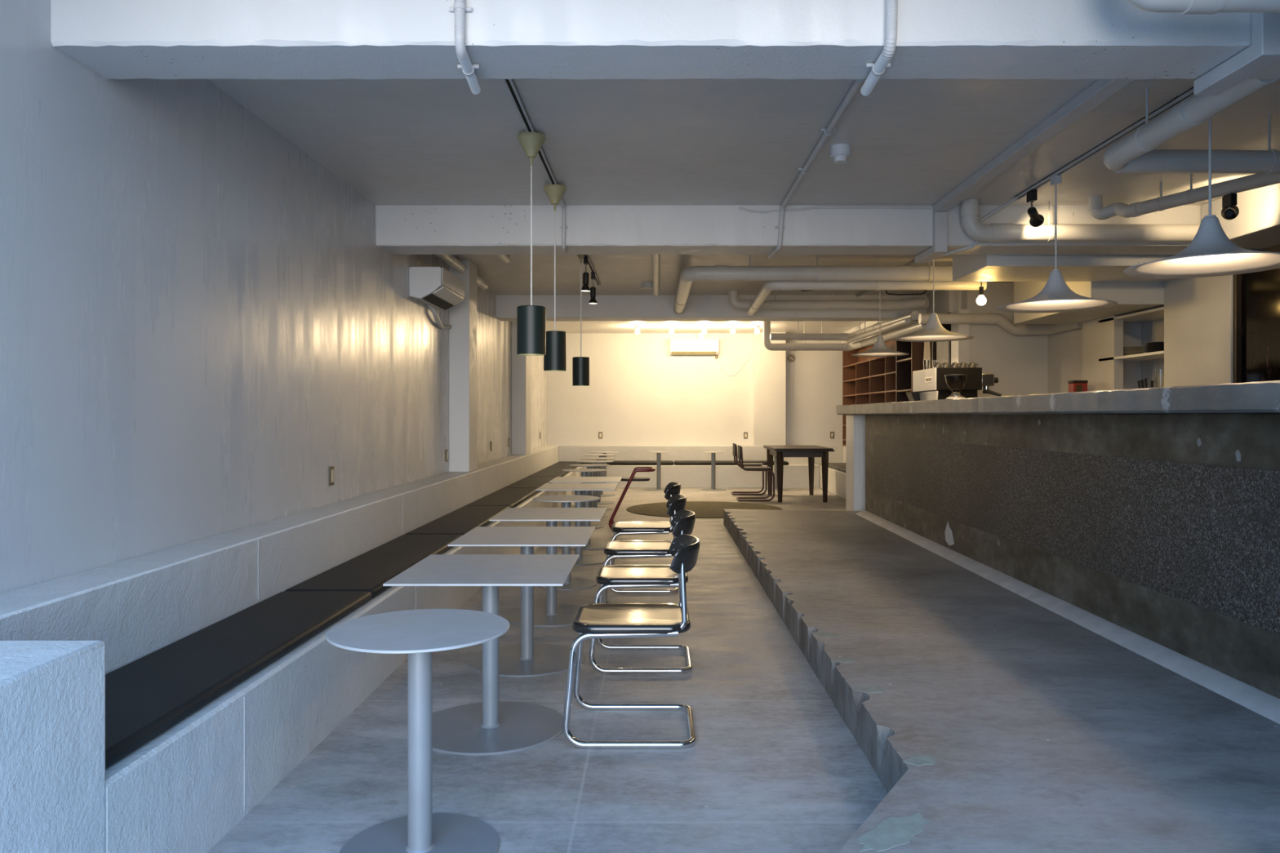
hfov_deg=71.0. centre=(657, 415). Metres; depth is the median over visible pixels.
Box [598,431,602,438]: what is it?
wall outlet
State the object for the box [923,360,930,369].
tumbler
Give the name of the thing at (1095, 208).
drain pipe
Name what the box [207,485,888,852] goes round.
floor
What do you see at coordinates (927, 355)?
board
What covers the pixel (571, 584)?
pedestal table
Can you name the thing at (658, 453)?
pedestal table
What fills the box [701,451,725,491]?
pedestal table
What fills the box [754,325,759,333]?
ceiling lamp
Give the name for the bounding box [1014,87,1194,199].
track
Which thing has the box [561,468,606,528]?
pedestal table
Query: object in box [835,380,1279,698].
bar counter
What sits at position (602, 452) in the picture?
pedestal table
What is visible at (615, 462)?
seat cushion
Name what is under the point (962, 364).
cup
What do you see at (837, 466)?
seat cushion
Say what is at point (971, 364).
cup
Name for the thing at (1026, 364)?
wall
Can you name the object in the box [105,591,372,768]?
seat cushion
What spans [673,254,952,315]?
drain pipe
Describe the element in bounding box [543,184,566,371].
pendant lamp
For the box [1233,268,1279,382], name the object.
window
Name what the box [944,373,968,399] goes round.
glass bowl
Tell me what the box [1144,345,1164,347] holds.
plate
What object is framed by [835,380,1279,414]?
countertop
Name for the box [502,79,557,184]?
track
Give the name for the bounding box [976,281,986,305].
bulb
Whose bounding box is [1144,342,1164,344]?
plate
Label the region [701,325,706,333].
ceiling lamp
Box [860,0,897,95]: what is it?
cable conduit
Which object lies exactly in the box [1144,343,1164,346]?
plate
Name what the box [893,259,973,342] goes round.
pendant lamp
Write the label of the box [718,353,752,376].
cable
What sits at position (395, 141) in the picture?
ceiling
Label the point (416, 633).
pedestal table
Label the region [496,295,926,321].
beam
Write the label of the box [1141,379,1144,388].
cutlery
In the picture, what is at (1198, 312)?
pillar
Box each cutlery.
[1137,380,1141,388]
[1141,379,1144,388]
[1144,377,1147,387]
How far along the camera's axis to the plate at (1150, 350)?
8.54 m
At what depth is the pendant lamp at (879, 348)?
10.92 m
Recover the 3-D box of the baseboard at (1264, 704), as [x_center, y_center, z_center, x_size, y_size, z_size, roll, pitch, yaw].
[2.396,1.137,5.985,0.112,0.045,9.170,0,0,0]
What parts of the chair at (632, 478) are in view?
seat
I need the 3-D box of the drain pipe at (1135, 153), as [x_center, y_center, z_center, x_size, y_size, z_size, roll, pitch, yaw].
[3.226,-1.441,4.185,1.802,0.317,1.350,0,0,0]
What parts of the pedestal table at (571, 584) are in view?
post, plate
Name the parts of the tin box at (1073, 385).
lid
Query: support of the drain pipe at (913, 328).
hanging from the ceiling
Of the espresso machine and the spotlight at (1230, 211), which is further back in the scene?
the espresso machine
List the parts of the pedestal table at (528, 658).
plate, post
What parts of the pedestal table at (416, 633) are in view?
plate, post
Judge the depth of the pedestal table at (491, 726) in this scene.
3.85 m
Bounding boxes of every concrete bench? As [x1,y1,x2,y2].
[0,445,582,852]
[558,445,842,488]
[820,445,845,499]
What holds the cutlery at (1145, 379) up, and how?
in the box
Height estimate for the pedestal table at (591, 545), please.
0.691 m
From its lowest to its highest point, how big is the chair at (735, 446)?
0.870 m
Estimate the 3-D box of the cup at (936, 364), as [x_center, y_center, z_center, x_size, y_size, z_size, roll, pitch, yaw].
[2.843,-0.510,9.090,0.084,0.055,0.084,0,0,-45]
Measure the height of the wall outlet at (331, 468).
0.124 m
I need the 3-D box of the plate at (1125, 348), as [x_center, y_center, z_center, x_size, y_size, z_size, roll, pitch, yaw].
[4.810,-0.673,9.080,0.200,0.014,0.200,0,0,0]
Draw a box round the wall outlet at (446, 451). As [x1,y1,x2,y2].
[444,449,448,462]
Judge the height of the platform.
0.192 m
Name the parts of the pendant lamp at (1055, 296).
cord, lamp shade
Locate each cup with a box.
[933,362,943,368]
[942,362,951,367]
[951,362,960,367]
[959,362,968,367]
[968,362,977,367]
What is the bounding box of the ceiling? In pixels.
[207,78,1279,333]
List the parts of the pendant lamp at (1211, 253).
lamp shade, cord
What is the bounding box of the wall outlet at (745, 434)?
[743,432,747,438]
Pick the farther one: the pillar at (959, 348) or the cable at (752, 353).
the cable at (752, 353)
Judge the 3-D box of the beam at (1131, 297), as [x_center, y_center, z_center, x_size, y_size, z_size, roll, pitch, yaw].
[4.320,-1.305,9.035,0.760,0.590,1.770,0,0,0]
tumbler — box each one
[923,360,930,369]
[932,360,939,367]
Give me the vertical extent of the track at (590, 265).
0.022 m
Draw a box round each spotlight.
[581,255,591,291]
[588,271,597,303]
[1026,189,1044,226]
[1221,193,1239,219]
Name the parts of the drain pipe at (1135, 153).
hanger rod, hanger rod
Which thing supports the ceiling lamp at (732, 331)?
attached to the ceiling
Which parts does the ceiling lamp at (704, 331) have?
globe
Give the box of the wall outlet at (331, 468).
[328,466,333,485]
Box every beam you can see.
[50,0,1279,79]
[375,205,1265,254]
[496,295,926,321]
[952,253,1175,281]
[1013,281,1164,324]
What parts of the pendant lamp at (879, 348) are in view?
lamp shade, cord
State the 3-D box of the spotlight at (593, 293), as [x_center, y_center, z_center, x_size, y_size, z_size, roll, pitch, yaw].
[-0.707,-1.406,9.904,0.100,0.344,0.100,0,0,0]
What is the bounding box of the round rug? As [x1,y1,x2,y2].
[626,501,782,518]
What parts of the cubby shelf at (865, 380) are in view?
panel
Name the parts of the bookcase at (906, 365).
panel, panel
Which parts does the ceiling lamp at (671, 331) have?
globe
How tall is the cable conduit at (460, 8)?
0.338 m
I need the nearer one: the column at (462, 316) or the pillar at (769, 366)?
the column at (462, 316)
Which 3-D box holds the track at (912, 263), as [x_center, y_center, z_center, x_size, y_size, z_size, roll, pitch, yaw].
[2.660,-1.589,10.050,0.040,0.022,3.700,0,0,0]
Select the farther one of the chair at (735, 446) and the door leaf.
the chair at (735, 446)
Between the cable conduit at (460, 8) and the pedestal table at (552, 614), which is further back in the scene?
the pedestal table at (552, 614)
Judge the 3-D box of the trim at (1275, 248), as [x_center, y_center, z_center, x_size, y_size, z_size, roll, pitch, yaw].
[4.760,-1.205,4.150,0.280,0.130,6.100,0,0,0]
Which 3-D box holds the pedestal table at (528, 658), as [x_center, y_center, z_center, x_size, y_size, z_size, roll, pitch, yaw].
[-0.718,1.004,4.960,0.706,0.691,0.744,0,0,0]
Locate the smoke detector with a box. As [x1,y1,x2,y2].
[829,143,851,164]
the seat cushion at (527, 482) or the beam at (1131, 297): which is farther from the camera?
the seat cushion at (527, 482)
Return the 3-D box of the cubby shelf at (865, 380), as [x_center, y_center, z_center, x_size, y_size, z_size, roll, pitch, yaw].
[3.700,-0.353,15.255,0.300,1.862,3.852,0,0,0]
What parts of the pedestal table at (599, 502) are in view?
post, plate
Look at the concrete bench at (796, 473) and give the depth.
16.70 m
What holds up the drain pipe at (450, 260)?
hanging from the ceiling
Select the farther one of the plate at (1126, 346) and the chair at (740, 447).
the chair at (740, 447)
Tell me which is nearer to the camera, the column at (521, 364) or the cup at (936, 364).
the cup at (936, 364)
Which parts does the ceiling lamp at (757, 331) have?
globe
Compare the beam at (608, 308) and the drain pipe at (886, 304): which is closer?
the drain pipe at (886, 304)
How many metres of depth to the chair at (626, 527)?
6.84 m
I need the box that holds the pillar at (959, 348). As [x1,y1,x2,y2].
[951,309,968,366]
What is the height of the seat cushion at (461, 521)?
0.048 m
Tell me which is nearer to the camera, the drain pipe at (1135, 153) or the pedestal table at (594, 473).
the drain pipe at (1135, 153)
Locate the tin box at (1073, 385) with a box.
[1067,380,1088,391]
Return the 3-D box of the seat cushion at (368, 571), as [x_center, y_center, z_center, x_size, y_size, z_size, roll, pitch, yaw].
[-1.657,0.901,5.585,0.463,0.048,2.142,0,0,0]
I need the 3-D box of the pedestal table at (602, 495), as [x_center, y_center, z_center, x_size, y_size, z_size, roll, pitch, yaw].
[-0.950,1.004,15.150,0.540,0.691,0.540,0,0,0]
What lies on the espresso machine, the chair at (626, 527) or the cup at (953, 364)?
the cup at (953, 364)
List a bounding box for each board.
[923,342,932,369]
[936,341,950,366]
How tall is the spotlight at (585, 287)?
0.344 m
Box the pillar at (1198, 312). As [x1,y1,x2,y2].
[1164,275,1233,386]
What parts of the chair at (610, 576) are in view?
frame, seat, backrest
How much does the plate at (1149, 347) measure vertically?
0.014 m
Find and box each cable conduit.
[448,0,480,94]
[560,197,568,253]
[738,206,931,213]
[768,79,865,258]
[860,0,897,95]
[940,197,1018,256]
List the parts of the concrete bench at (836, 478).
seat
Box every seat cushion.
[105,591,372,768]
[284,534,462,598]
[404,506,510,535]
[465,488,539,507]
[503,476,556,488]
[528,467,571,476]
[546,461,581,468]
[581,460,674,465]
[674,460,788,465]
[828,462,845,470]
[840,467,845,471]
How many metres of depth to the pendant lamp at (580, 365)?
8.26 m
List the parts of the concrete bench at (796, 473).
seat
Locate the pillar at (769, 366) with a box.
[753,332,786,445]
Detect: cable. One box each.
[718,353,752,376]
[885,289,928,295]
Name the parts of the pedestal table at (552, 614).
plate, post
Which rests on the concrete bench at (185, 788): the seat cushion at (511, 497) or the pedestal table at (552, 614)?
the seat cushion at (511, 497)
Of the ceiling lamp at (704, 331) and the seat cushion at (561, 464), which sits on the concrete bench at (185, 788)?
the seat cushion at (561, 464)
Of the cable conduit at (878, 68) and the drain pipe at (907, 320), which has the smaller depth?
the cable conduit at (878, 68)
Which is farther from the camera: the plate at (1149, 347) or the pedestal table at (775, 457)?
the pedestal table at (775, 457)
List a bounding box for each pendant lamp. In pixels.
[516,132,546,355]
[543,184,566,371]
[572,254,589,386]
[851,289,909,356]
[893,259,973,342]
[996,174,1118,312]
[1123,116,1279,278]
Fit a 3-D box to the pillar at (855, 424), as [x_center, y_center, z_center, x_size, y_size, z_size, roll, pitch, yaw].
[2.507,0.671,11.178,0.215,1.357,0.464,0,0,0]
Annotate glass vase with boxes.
[1154,368,1164,387]
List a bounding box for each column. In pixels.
[448,259,476,471]
[511,320,530,454]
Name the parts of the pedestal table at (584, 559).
post, plate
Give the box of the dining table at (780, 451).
[763,444,834,502]
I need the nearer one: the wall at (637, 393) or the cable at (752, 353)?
the cable at (752, 353)
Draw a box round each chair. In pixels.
[562,534,700,748]
[588,510,695,673]
[602,494,686,603]
[608,466,655,528]
[609,482,680,593]
[731,443,767,495]
[736,444,774,501]
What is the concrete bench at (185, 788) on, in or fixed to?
on the floor
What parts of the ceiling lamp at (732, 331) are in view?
globe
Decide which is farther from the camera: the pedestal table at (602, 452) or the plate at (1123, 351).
the pedestal table at (602, 452)
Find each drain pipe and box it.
[435,254,488,289]
[496,254,511,263]
[652,253,660,296]
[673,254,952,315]
[728,290,928,310]
[746,257,986,315]
[763,320,925,351]
[769,311,919,341]
[844,317,911,343]
[918,289,1082,335]
[960,199,1199,242]
[1088,173,1279,219]
[1102,78,1279,174]
[1127,0,1279,14]
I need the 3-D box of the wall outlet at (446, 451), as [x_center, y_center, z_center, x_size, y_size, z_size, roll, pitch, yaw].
[-2.133,0.405,9.100,0.014,0.124,0.072,0,0,0]
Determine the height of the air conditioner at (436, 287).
0.436 m
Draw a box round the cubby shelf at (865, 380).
[842,339,896,446]
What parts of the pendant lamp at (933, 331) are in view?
cord, lamp shade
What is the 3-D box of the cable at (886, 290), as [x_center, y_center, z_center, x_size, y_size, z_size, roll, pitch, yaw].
[3.118,-1.549,11.147,0.579,0.116,0.027,0,0,-6]
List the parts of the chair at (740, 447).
backrest, seat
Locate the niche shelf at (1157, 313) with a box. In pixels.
[1098,306,1164,387]
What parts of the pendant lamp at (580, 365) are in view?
lamp shade, cord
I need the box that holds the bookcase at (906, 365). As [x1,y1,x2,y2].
[896,324,950,402]
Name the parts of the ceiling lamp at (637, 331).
globe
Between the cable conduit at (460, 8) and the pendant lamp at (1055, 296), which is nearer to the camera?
the cable conduit at (460, 8)
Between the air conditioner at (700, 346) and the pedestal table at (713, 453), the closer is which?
the pedestal table at (713, 453)
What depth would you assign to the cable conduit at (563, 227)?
6.80 m
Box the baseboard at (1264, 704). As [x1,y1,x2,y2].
[856,510,1279,724]
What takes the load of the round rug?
on the floor
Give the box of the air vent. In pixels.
[786,354,795,362]
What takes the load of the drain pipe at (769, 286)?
hanging from the ceiling
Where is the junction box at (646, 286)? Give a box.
[640,282,653,289]
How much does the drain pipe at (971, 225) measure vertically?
0.304 m
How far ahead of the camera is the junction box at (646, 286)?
10.82 m
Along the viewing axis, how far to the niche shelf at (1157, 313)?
8.87 m
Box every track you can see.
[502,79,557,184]
[585,254,600,285]
[856,260,914,296]
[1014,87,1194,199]
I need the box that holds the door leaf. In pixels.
[950,324,951,365]
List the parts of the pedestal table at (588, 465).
post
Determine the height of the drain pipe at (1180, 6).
0.315 m
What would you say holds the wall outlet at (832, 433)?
attached to the wall at (637, 393)
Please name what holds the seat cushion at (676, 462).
on the concrete bench at (796, 473)
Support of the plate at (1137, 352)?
on the plate
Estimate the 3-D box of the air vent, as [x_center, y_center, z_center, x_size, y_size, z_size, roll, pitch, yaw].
[2.600,-1.115,17.437,0.150,0.150,0.026,0,0,0]
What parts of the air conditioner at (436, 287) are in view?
panel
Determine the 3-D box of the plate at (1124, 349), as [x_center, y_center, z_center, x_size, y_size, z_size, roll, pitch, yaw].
[4.810,-0.658,9.080,0.200,0.014,0.200,0,0,0]
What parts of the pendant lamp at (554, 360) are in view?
lamp shade, cord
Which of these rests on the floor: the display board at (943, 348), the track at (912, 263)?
the display board at (943, 348)
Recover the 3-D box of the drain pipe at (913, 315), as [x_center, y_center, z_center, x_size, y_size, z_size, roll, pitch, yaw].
[2.568,-1.396,13.030,1.420,0.408,3.663,0,0,0]
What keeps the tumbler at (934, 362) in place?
on the espresso machine
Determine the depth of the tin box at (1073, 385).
9.37 m
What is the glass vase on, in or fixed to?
on the niche shelf at (1157, 313)
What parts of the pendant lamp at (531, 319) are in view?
lamp shade, cord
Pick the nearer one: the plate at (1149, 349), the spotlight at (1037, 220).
the spotlight at (1037, 220)
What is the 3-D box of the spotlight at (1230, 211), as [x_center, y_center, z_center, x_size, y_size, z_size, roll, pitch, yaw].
[3.667,-1.327,5.758,0.100,0.149,0.224,0,0,36]
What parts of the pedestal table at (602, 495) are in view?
post, plate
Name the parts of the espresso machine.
panel, panel, steam knob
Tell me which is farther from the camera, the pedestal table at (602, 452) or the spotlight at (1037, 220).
the pedestal table at (602, 452)
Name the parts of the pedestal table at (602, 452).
post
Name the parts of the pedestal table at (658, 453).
plate, post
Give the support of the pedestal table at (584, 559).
on the floor
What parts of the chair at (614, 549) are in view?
frame, seat, backrest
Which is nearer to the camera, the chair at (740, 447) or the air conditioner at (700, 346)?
the chair at (740, 447)
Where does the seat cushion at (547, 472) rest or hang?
on the concrete bench at (185, 788)
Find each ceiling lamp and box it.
[635,325,639,333]
[668,325,674,333]
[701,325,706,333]
[729,325,735,333]
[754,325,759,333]
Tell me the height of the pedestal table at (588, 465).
0.691 m
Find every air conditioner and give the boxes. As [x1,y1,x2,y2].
[408,266,464,329]
[670,333,718,358]
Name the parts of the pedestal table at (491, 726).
post, plate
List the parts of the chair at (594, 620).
frame, seat, post, post, backrest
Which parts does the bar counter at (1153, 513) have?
aggregate panel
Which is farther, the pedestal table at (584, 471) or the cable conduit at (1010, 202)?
the pedestal table at (584, 471)
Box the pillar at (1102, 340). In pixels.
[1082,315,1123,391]
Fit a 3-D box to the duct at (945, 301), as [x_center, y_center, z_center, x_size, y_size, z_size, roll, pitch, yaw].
[3.720,-1.435,14.225,0.280,0.330,6.450,0,0,0]
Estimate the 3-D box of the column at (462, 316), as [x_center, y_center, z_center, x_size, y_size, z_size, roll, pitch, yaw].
[-2.035,-0.511,9.420,0.210,2.178,0.400,0,0,0]
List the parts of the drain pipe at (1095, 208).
hanger rod, hanger rod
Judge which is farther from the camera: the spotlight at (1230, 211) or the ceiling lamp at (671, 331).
the ceiling lamp at (671, 331)
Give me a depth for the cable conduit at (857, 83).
5.38 m
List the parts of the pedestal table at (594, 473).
post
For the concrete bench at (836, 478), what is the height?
0.772 m
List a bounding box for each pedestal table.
[325,608,509,852]
[382,554,579,755]
[447,526,595,676]
[488,507,607,626]
[533,494,599,590]
[535,483,617,565]
[548,476,622,550]
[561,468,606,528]
[568,463,609,518]
[576,460,613,510]
[581,457,615,504]
[584,453,617,497]
[590,451,618,491]
[646,451,667,491]
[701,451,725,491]
[764,455,788,491]
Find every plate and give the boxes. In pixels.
[1123,346,1143,348]
[1123,347,1143,349]
[1123,349,1143,351]
[1123,351,1143,352]
[1123,351,1143,354]
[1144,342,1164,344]
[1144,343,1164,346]
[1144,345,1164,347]
[1144,346,1164,349]
[1144,348,1164,351]
[1144,350,1164,352]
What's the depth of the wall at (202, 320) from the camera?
4.06 m
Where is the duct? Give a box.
[914,12,1279,263]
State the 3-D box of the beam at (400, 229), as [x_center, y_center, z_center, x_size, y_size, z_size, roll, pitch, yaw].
[1.380,-1.446,7.027,7.040,0.307,0.393,0,0,0]
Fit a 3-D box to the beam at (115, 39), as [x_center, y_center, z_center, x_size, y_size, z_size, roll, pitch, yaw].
[1.430,-1.454,3.335,7.140,0.292,0.336,0,0,0]
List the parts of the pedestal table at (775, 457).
post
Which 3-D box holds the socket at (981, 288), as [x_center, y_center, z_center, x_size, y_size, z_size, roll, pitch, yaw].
[3.150,-1.210,8.720,0.042,0.080,0.042,0,0,0]
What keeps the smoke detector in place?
attached to the ceiling
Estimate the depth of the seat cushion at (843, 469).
14.82 m
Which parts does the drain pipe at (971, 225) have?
hanger rod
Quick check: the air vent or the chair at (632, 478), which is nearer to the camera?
the chair at (632, 478)
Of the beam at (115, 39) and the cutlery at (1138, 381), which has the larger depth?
the cutlery at (1138, 381)
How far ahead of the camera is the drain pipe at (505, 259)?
8.56 m
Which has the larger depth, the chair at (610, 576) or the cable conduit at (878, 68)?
the chair at (610, 576)
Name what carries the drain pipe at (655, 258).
hanging from the ceiling
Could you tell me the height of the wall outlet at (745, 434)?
0.124 m
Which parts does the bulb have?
globe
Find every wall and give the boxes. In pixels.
[0,0,546,593]
[546,333,842,445]
[961,182,1279,397]
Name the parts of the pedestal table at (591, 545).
plate, post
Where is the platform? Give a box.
[723,509,1279,852]
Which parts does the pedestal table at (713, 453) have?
post, plate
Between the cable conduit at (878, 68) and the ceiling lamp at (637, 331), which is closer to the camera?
the cable conduit at (878, 68)
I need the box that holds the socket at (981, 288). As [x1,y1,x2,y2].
[978,286,983,295]
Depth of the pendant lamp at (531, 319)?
5.01 m
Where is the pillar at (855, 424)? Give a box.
[845,414,865,511]
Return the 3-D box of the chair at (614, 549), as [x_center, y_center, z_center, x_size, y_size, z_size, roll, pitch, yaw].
[-0.089,0.942,5.930,0.569,0.813,0.505,0,0,0]
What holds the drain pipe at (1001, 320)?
hanging from the ceiling
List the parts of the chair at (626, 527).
seat, frame, post, backrest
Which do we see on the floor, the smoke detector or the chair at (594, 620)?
the chair at (594, 620)
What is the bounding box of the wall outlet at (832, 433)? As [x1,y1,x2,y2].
[830,431,834,438]
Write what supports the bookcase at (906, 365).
on the floor
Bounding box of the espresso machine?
[906,367,1001,401]
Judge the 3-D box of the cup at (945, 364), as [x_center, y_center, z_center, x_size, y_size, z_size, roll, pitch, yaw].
[2.931,-0.510,9.110,0.084,0.055,0.084,0,0,-45]
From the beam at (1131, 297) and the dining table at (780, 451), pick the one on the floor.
the dining table at (780, 451)
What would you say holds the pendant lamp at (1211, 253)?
hanging from the track at (1164, 108)
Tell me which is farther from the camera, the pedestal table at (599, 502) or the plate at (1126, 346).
the pedestal table at (599, 502)
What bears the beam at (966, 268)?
attached to the wall at (1026, 364)
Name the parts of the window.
frame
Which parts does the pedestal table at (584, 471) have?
post, plate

